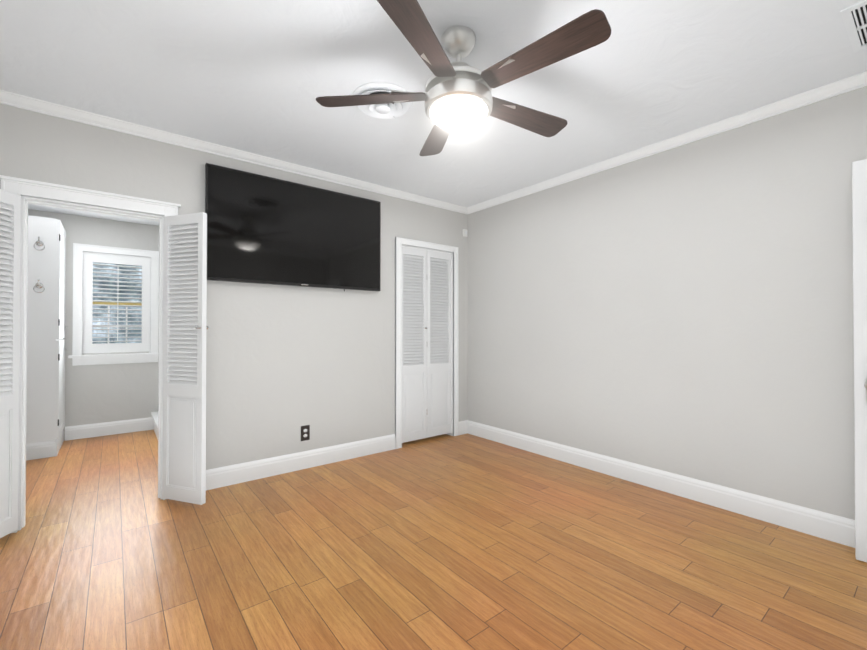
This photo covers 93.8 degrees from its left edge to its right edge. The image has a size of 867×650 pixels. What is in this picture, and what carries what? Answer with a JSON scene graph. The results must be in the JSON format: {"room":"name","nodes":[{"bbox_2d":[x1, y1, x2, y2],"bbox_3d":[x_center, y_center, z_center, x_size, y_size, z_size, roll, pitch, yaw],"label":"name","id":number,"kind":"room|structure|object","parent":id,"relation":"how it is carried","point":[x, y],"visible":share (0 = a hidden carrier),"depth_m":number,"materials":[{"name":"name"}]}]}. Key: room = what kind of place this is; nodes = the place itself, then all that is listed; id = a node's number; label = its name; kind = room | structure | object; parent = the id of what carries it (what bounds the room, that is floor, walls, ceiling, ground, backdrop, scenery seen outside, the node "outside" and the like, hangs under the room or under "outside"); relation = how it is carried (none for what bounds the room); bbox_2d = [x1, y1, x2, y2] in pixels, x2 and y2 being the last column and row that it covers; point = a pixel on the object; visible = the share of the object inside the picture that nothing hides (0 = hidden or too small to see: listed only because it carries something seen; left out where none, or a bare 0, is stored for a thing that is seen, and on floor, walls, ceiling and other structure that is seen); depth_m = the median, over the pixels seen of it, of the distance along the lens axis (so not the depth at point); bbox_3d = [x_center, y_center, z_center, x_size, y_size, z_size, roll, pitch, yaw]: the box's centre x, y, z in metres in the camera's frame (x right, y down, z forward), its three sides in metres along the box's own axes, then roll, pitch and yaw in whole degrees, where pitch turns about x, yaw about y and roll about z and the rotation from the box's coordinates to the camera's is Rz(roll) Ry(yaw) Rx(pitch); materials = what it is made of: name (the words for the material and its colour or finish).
{"room":"empty bedroom","nodes":[
{"label":"empty bedroom","id":0,"kind":"room"},
{"bbox_2d":[28,209,158,439],"bbox_3d":[-3.383,-0.046,4.674,3.040,2.500,0.140,0,-1,-38],"label":"wall","id":1,"kind":"structure","parent":0,"point":[101,393],"depth_m":4.42,"materials":[{"name":"paint"}]},
{"bbox_2d":[65,417,153,440],"bbox_3d":[-3.530,1.131,4.447,0.760,0.142,0.017,0,-1,-38],"label":"baseboard","id":2,"kind":"structure","parent":1,"relation":"attached to","point":[141,424],"depth_m":4.42,"materials":[{"name":"white wood"}]},
{"bbox_2d":[68,243,158,365],"bbox_3d":[-3.522,-0.214,4.524,0.805,1.285,0.206,0,-1,-38],"label":"window","id":3,"kind":"structure","parent":1,"relation":"in","point":[115,299],"depth_m":4.51,"materials":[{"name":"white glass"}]},
{"bbox_2d":[28,204,158,225],"bbox_3d":[-2.649,-1.284,3.754,2.760,0.240,2.230,0,-1,-38],"label":"ceiling","id":4,"kind":"structure","parent":0,"point":[83,213],"depth_m":4.25,"materials":[{"name":"paint"}]},
{"bbox_2d":[0,104,467,469],"bbox_3d":[-1.338,-0.058,3.269,4.510,2.500,0.140,0,-1,-38],"label":"wall","id":5,"kind":"structure","parent":0,"point":[284,363],"depth_m":3.22,"materials":[{"name":"paint"}]},
{"bbox_2d":[0,189,20,537],"bbox_3d":[-2.364,0.209,2.131,0.232,1.890,0.322,0,-1,-38],"label":"door","id":6,"kind":"structure","parent":5,"relation":"in","point":[10,225],"depth_m":2.25,"materials":[{"name":"white wood"}]},
{"bbox_2d":[162,212,208,504],"bbox_3d":[-1.648,0.214,2.696,0.232,1.890,0.322,0,-1,-38],"label":"door","id":7,"kind":"structure","parent":5,"relation":"in","point":[185,327],"depth_m":2.67,"materials":[{"name":"white wood"}]},
{"bbox_2d":[0,175,458,532],"bbox_3d":[-1.143,0.167,3.410,3.470,2.052,0.208,0,-1,-38],"label":"door frame","id":8,"kind":"structure","parent":5,"relation":"attached to","point":[38,189],"depth_m":2.68,"materials":[{"name":"white wood"}]},
{"bbox_2d":[0,90,467,213],"bbox_3d":[-1.149,-1.278,3.306,3.940,0.058,0.052,0,-1,-38],"label":"crown molding","id":9,"kind":"structure","parent":5,"relation":"attached to","point":[6,98],"depth_m":2.88,"materials":[{"name":"white wood"}]},
{"bbox_2d":[205,163,380,290],"bbox_3d":[-1.075,-0.722,3.344,1.430,0.850,0.076,0,-1,-38],"label":"tv","id":10,"kind":"object","parent":5,"relation":"attached to","point":[261,229],"visible":0.96,"depth_m":3.23,"materials":[{"name":"plastic"}]},
{"bbox_2d":[206,434,395,489],"bbox_3d":[-1.076,1.122,3.366,1.797,0.142,0.017,0,-1,-38],"label":"baseboard","id":11,"kind":"structure","parent":5,"relation":"attached to","point":[219,477],"depth_m":3.31,"materials":[{"name":"white wood"}]},
{"bbox_2d":[301,425,309,440],"bbox_3d":[-1.068,0.900,3.378,0.074,0.124,0.010,0,-1,-38],"label":"electrical outlet","id":12,"kind":"object","parent":5,"relation":"attached to","point":[305,432],"visible":1,"depth_m":3.38,"materials":[{"name":"black plastic"}]},
{"bbox_2d":[402,247,450,445],"bbox_3d":[-0.069,0.214,4.201,0.668,1.972,0.063,0,-1,-38],"label":"closet door","id":13,"kind":"structure","parent":5,"relation":"in","point":[426,344],"depth_m":4.19,"materials":[{"name":"white wood"}]},
{"bbox_2d":[463,229,467,236],"bbox_3d":[0.353,-1.022,4.504,0.055,0.080,0.029,0,-1,-38],"label":"detector","id":14,"kind":"object","parent":5,"relation":"attached to","point":[465,232],"visible":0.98,"depth_m":4.50,"materials":[{"name":"white plastic"}]},
{"bbox_2d":[0,429,866,649],"bbox_3d":[-0.818,1.236,2.598,4.510,0.100,6.560,0,-1,-38],"label":"floor","id":15,"kind":"structure","parent":0,"point":[467,541],"depth_m":2.01,"materials":[{"name":"brown wood"}]},
{"bbox_2d":[26,215,67,460],"bbox_3d":[-3.897,0.111,3.725,0.755,2.170,0.686,0,-1,-38],"label":"door","id":16,"kind":"structure","parent":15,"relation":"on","point":[46,348],"depth_m":3.67,"materials":[{"name":"wood"}]},
{"bbox_2d":[151,411,157,438],"bbox_3d":[-2.066,0.700,4.197,1.275,1.000,2.230,0,-1,-38],"label":"stair","id":17,"kind":"structure","parent":15,"relation":"on","point":[154,415],"depth_m":4.39,"materials":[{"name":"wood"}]},
{"bbox_2d":[0,0,866,206],"bbox_3d":[0.089,-1.371,1.738,4.180,0.100,4.050,0,-1,-38],"label":"ceiling","id":18,"kind":"structure","parent":0,"point":[258,77],"depth_m":2.11,"materials":[{"name":"paint"}]},
{"bbox_2d":[353,82,412,118],"bbox_3d":[-0.295,-1.284,2.369,0.352,0.064,0.352,0,-1,-38],"label":"ceiling vent","id":19,"kind":"object","parent":18,"relation":"in","point":[388,111],"visible":0.56,"depth_m":2.36,"materials":[{"name":"white metal"}]},
{"bbox_2d":[316,0,610,155],"bbox_3d":[0.152,-1.117,1.864,1.268,0.406,1.275,0,-1,-38],"label":"ceiling fan","id":20,"kind":"object","parent":18,"relation":"hanging from","point":[456,96],"visible":1,"depth_m":1.74,"materials":[{"name":"brown wood"}]},
{"bbox_2d":[840,0,866,51],"bbox_3d":[1.951,-1.316,1.719,0.400,0.010,0.275,0,-1,-38],"label":"ceiling vent","id":21,"kind":"object","parent":18,"relation":"in","point":[854,16],"visible":1,"depth_m":1.77,"materials":[{"name":"white metal"}]},
{"bbox_2d":[468,86,866,519],"bbox_3d":[1.683,-0.060,2.984,0.120,2.500,4.050,0,-1,-38],"label":"wall","id":22,"kind":"structure","parent":0,"point":[686,310],"depth_m":2.76,"materials":[{"name":"paint"}]},
{"bbox_2d":[465,420,854,547],"bbox_3d":[1.583,1.119,2.990,0.017,0.142,3.900,0,-1,-38],"label":"baseboard","id":23,"kind":"structure","parent":22,"relation":"attached to","point":[829,527],"depth_m":2.75,"materials":[{"name":"white wood"}]},
{"bbox_2d":[468,71,866,213],"bbox_3d":[1.578,-1.281,2.988,0.052,0.058,3.810,0,-1,-38],"label":"crown molding","id":24,"kind":"structure","parent":22,"relation":"attached to","point":[841,86],"depth_m":2.71,"materials":[{"name":"white wood"}]},
{"bbox_2d":[852,159,866,561],"bbox_3d":[2.402,0.173,1.753,0.214,1.997,0.816,0,-1,-38],"label":"entry door","id":25,"kind":"structure","parent":22,"relation":"in","point":[859,198],"depth_m":2.02,"materials":[{"name":"white wood"}]}
]}

